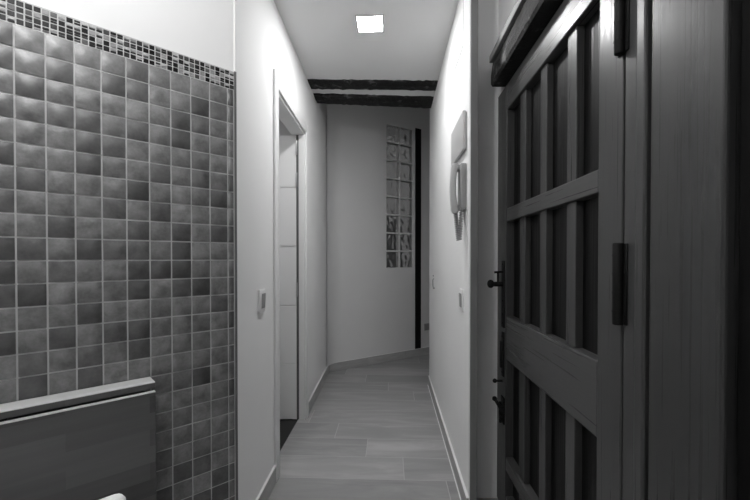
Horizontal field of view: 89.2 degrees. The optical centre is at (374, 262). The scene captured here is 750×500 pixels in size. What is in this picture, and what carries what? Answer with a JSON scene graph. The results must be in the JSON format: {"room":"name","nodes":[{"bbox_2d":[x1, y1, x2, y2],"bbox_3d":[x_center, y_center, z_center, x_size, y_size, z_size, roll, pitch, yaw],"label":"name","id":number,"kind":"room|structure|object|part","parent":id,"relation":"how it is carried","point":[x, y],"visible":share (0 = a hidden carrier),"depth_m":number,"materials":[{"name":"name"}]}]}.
{"room":"apartment entrance hallway","nodes":[
{"label":"apartment entrance hallway","id":0,"kind":"room"},
{"bbox_2d":[21,0,232,70],"bbox_3d":[-1.407,-0.093,0.704,2.300,2.470,0.075,-1,1,-42],"label":"wall","id":1,"kind":"structure","parent":0,"point":[202,30],"depth_m":1.29,"materials":[{"name":"white paint"}]},
{"bbox_2d":[0,0,237,499],"bbox_3d":[-0.926,0.209,1.091,1.078,1.858,0.012,-1,1,-42],"label":"tiling","id":2,"kind":"structure","parent":1,"relation":"attached to","point":[118,152],"depth_m":1.20,"materials":[{"name":"tile"}]},
{"bbox_2d":[0,377,155,499],"bbox_3d":[-0.999,0.664,0.968,0.768,0.570,0.081,-1,1,-42],"label":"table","id":3,"kind":"object","parent":2,"relation":"attached to","point":[98,442],"visible":1,"depth_m":1.07,"materials":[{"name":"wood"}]},
{"bbox_3d":[-1.025,0.439,0.980,0.748,0.080,0.025,-1,1,-43],"label":"wall rail","id":4,"kind":"part","parent":3,"relation":"part of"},
{"bbox_2d":[233,0,326,499],"bbox_3d":[-0.539,-0.390,2.644,0.075,3.020,2.395,0,1,1],"label":"wall","id":5,"kind":"structure","parent":0,"point":[262,43],"depth_m":1.78,"materials":[{"name":"white paint"}]},
{"bbox_2d":[258,289,265,312],"bbox_3d":[-0.515,0.173,1.742,0.017,0.104,0.080,0,1,1],"label":"light switch","id":6,"kind":"object","parent":5,"relation":"attached to","point":[262,292],"visible":1,"depth_m":1.72,"materials":[{"name":"white paint"}]},
{"bbox_2d":[273,68,308,481],"bbox_3d":[-0.830,0.065,2.366,0.671,2.116,0.835,0,1,1],"label":"door","id":7,"kind":"structure","parent":5,"relation":"in","point":[290,154],"depth_m":2.69,"materials":[{"name":"white paint"}]},
{"bbox_2d":[256,366,328,499],"bbox_3d":[-0.497,1.076,2.656,0.011,0.088,2.381,0,1,1],"label":"baseboard","id":8,"kind":"structure","parent":5,"relation":"attached to","point":[268,486],"depth_m":1.92,"materials":[{"name":"grey tile"}]},
{"bbox_2d":[279,119,291,135],"bbox_3d":[-1.250,-0.114,2.560,1.300,2.470,1.780,0,1,2],"label":"wall","id":9,"kind":"structure","parent":0,"point":[283,131],"depth_m":3.37,"materials":[{"name":"white paint"}]},
{"bbox_2d":[326,104,340,365],"bbox_3d":[-0.452,-0.445,3.825,0.093,2.937,0.241,0,1,29],"label":"wall","id":10,"kind":"structure","parent":0,"point":[333,111],"depth_m":3.85,"materials":[{"name":"white paint"}]},
{"bbox_2d":[274,0,458,96],"bbox_3d":[-0.664,-1.381,0.921,4.600,0.100,5.020,0,1,2],"label":"ceiling","id":11,"kind":"structure","parent":0,"point":[326,41],"depth_m":2.28,"materials":[{"name":"paint"}]},
{"bbox_2d":[355,14,383,32],"bbox_3d":[-0.027,-1.341,2.133,0.154,0.007,0.154,0,1,2],"label":"recessed light","id":12,"kind":"object","parent":11,"relation":"in","point":[365,23],"visible":1,"depth_m":2.12,"materials":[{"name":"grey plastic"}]},
{"bbox_2d":[307,79,437,90],"bbox_3d":[-0.016,-1.401,2.887,1.074,0.124,0.191,0,1,-2],"label":"ceiling beam","id":13,"kind":"structure","parent":11,"relation":"attached to","point":[426,85],"depth_m":2.87,"materials":[{"name":"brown wood"}]},
{"bbox_2d":[313,93,433,108],"bbox_3d":[-0.001,-1.403,3.160,1.102,0.126,0.254,0,1,-6],"label":"ceiling beam","id":14,"kind":"structure","parent":11,"relation":"attached to","point":[424,102],"depth_m":3.15,"materials":[{"name":"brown wood"}]},
{"bbox_2d":[268,354,497,499],"bbox_3d":[0.091,1.152,2.311,6.000,0.064,7.800,0,1,2],"label":"floor","id":15,"kind":"structure","parent":0,"point":[370,432],"depth_m":2.37,"materials":[{"name":"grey wood"}]},
{"bbox_2d":[99,493,125,499],"bbox_3d":[-0.641,0.742,0.570,0.400,0.803,0.396,-1,1,-42],"label":"chair","id":16,"kind":"object","parent":15,"relation":"on","point":[118,496],"visible":1,"depth_m":0.56,"materials":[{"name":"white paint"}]},
{"bbox_2d":[341,104,429,360],"bbox_3d":[0.570,-0.412,4.578,2.650,3.020,0.100,0,1,-33],"label":"wall","id":17,"kind":"structure","parent":0,"point":[378,302],"depth_m":4.13,"materials":[{"name":"paint"}]},
{"bbox_2d":[329,347,428,371],"bbox_3d":[0.330,1.056,4.369,1.900,0.088,0.011,0,1,-33],"label":"baseboard","id":18,"kind":"structure","parent":17,"relation":"attached to","point":[370,360],"depth_m":4.16,"materials":[{"name":"grey tile"}]},
{"bbox_2d":[385,122,413,268],"bbox_3d":[0.258,-0.745,4.364,0.402,1.630,0.088,0,1,-33],"label":"window","id":19,"kind":"structure","parent":17,"relation":"in","point":[399,142],"depth_m":4.33,"materials":[{"name":"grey glass"}]},
{"bbox_2d":[415,128,420,348],"bbox_3d":[0.507,-0.281,4.470,0.084,2.584,0.011,0,1,-33],"label":"post","id":20,"kind":"object","parent":17,"relation":"attached to","point":[417,131],"visible":1,"depth_m":4.46,"materials":[{"name":"black paint"}]},
{"bbox_2d":[424,323,428,329],"bbox_3d":[0.624,0.768,4.559,0.080,0.080,0.013,0,1,-33],"label":"wall socket","id":21,"kind":"object","parent":17,"relation":"attached to","point":[426,326],"visible":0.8,"depth_m":4.55,"materials":[{"name":"grey plastic"}]},
{"bbox_2d":[429,0,470,499],"bbox_3d":[1.776,-0.389,2.533,2.650,3.020,1.830,0,1,2],"label":"wall","id":22,"kind":"structure","parent":0,"point":[449,258],"depth_m":2.18,"materials":[{"name":"white paint"}]},
{"bbox_2d":[428,375,468,499],"bbox_3d":[0.447,1.077,2.569,0.016,0.088,1.765,0,1,2],"label":"baseboard","id":23,"kind":"structure","parent":22,"relation":"attached to","point":[459,482],"depth_m":2.18,"materials":[{"name":"grey tile"}]},
{"bbox_2d":[449,163,466,240],"bbox_3d":[0.386,-0.282,1.778,0.073,0.360,0.080,0,1,2],"label":"intercom","id":24,"kind":"object","parent":22,"relation":"attached to","point":[461,169],"visible":1,"depth_m":1.76,"materials":[{"name":"grey plastic"}]},
{"bbox_3d":[0.391,-0.178,1.774,0.034,0.151,0.055,0,1,-30],"label":"coiled cord","id":25,"kind":"part","parent":24,"relation":"part of","materials":[{"name":"grey plastic"}]},
{"bbox_2d":[451,110,466,165],"bbox_3d":[0.417,-0.610,1.897,0.021,0.176,0.333,0,1,2],"label":"box","id":26,"kind":"object","parent":22,"relation":"attached to","point":[459,134],"visible":0.85,"depth_m":1.81,"materials":[{"name":"grey plastic"}]},
{"bbox_2d":[459,289,463,311],"bbox_3d":[0.416,0.179,1.835,0.017,0.104,0.080,0,1,2],"label":"light switch","id":27,"kind":"object","parent":22,"relation":"attached to","point":[461,291],"visible":1,"depth_m":1.81,"materials":[{"name":"white paint"}]},
{"bbox_2d":[470,0,477,499],"bbox_3d":[0.435,-0.104,1.670,0.030,2.470,0.006,0,1,2],"label":"trim","id":28,"kind":"structure","parent":22,"relation":"attached to","point":[474,3],"depth_m":1.67,"materials":[{"name":"grey"}]},
{"bbox_2d":[477,0,504,497],"bbox_3d":[0.547,-0.106,1.845,0.172,2.470,0.068,0,1,2],"label":"wall","id":29,"kind":"structure","parent":0,"point":[487,248],"depth_m":1.81,"materials":[{"name":"paint"}]},
{"bbox_2d":[498,0,516,37],"bbox_3d":[0.576,-0.088,0.242,0.108,2.470,3.132,0,1,2],"label":"wall","id":30,"kind":"structure","parent":0,"point":[505,7],"depth_m":1.72,"materials":[{"name":"white paint"}]},
{"bbox_2d":[489,0,563,86],"bbox_3d":[0.565,-0.855,0.995,0.151,0.144,1.452,0,1,2],"label":"lintel beam","id":31,"kind":"structure","parent":30,"relation":"attached to","point":[528,19],"depth_m":1.39,"materials":[{"name":"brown wood"}]},
{"bbox_2d":[487,0,629,499],"bbox_3d":[0.551,0.173,1.312,0.123,1.900,0.991,0,1,2],"label":"door","id":32,"kind":"structure","parent":30,"relation":"in","point":[562,282],"depth_m":1.15,"materials":[{"name":"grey wood"}]},
{"bbox_3d":[0.587,1.079,1.314,0.049,0.088,0.736,0,1,2],"label":"rail","id":33,"kind":"part","parent":32,"relation":"part of","materials":[{"name":"grey wood"}]},
{"bbox_3d":[0.587,0.892,1.312,0.049,0.059,0.736,0,1,2],"label":"rail","id":34,"kind":"part","parent":32,"relation":"part of","materials":[{"name":"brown wood"}]},
{"bbox_3d":[0.587,0.334,1.305,0.049,0.191,0.736,0,1,2],"label":"rail","id":35,"kind":"part","parent":32,"relation":"part of","materials":[{"name":"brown wood"}]},
{"bbox_3d":[0.587,-0.206,1.299,0.049,0.058,0.736,0,1,2],"label":"rail","id":36,"kind":"part","parent":32,"relation":"part of","materials":[{"name":"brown wood"}]},
{"bbox_3d":[0.587,-0.722,1.293,0.049,0.110,0.736,0,1,2],"label":"rail","id":37,"kind":"part","parent":32,"relation":"part of","materials":[{"name":"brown wood"}]},
{"bbox_3d":[0.604,0.173,1.303,0.016,1.860,0.775,0,1,2],"label":"panel","id":38,"kind":"part","parent":32,"relation":"part of","materials":[{"name":"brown wood"}]},
{"bbox_2d":[622,0,749,499],"bbox_3d":[0.569,0.151,0.545,0.086,1.985,0.571,0,1,2],"label":"door frame","id":39,"kind":"structure","parent":30,"relation":"attached to","point":[686,366],"depth_m":0.65,"materials":[{"name":"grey wood"}]},
{"bbox_3d":[0.568,0.149,0.771,0.066,1.985,0.030,0,1,2],"label":"moulding","id":40,"kind":"part","parent":39,"relation":"part of","materials":[{"name":"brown wood"}]},
{"bbox_3d":[0.558,0.153,0.419,0.038,1.985,0.307,0,1,2],"label":"dark post","id":41,"kind":"part","parent":39,"relation":"part of","materials":[{"name":"black wood"}]}
]}

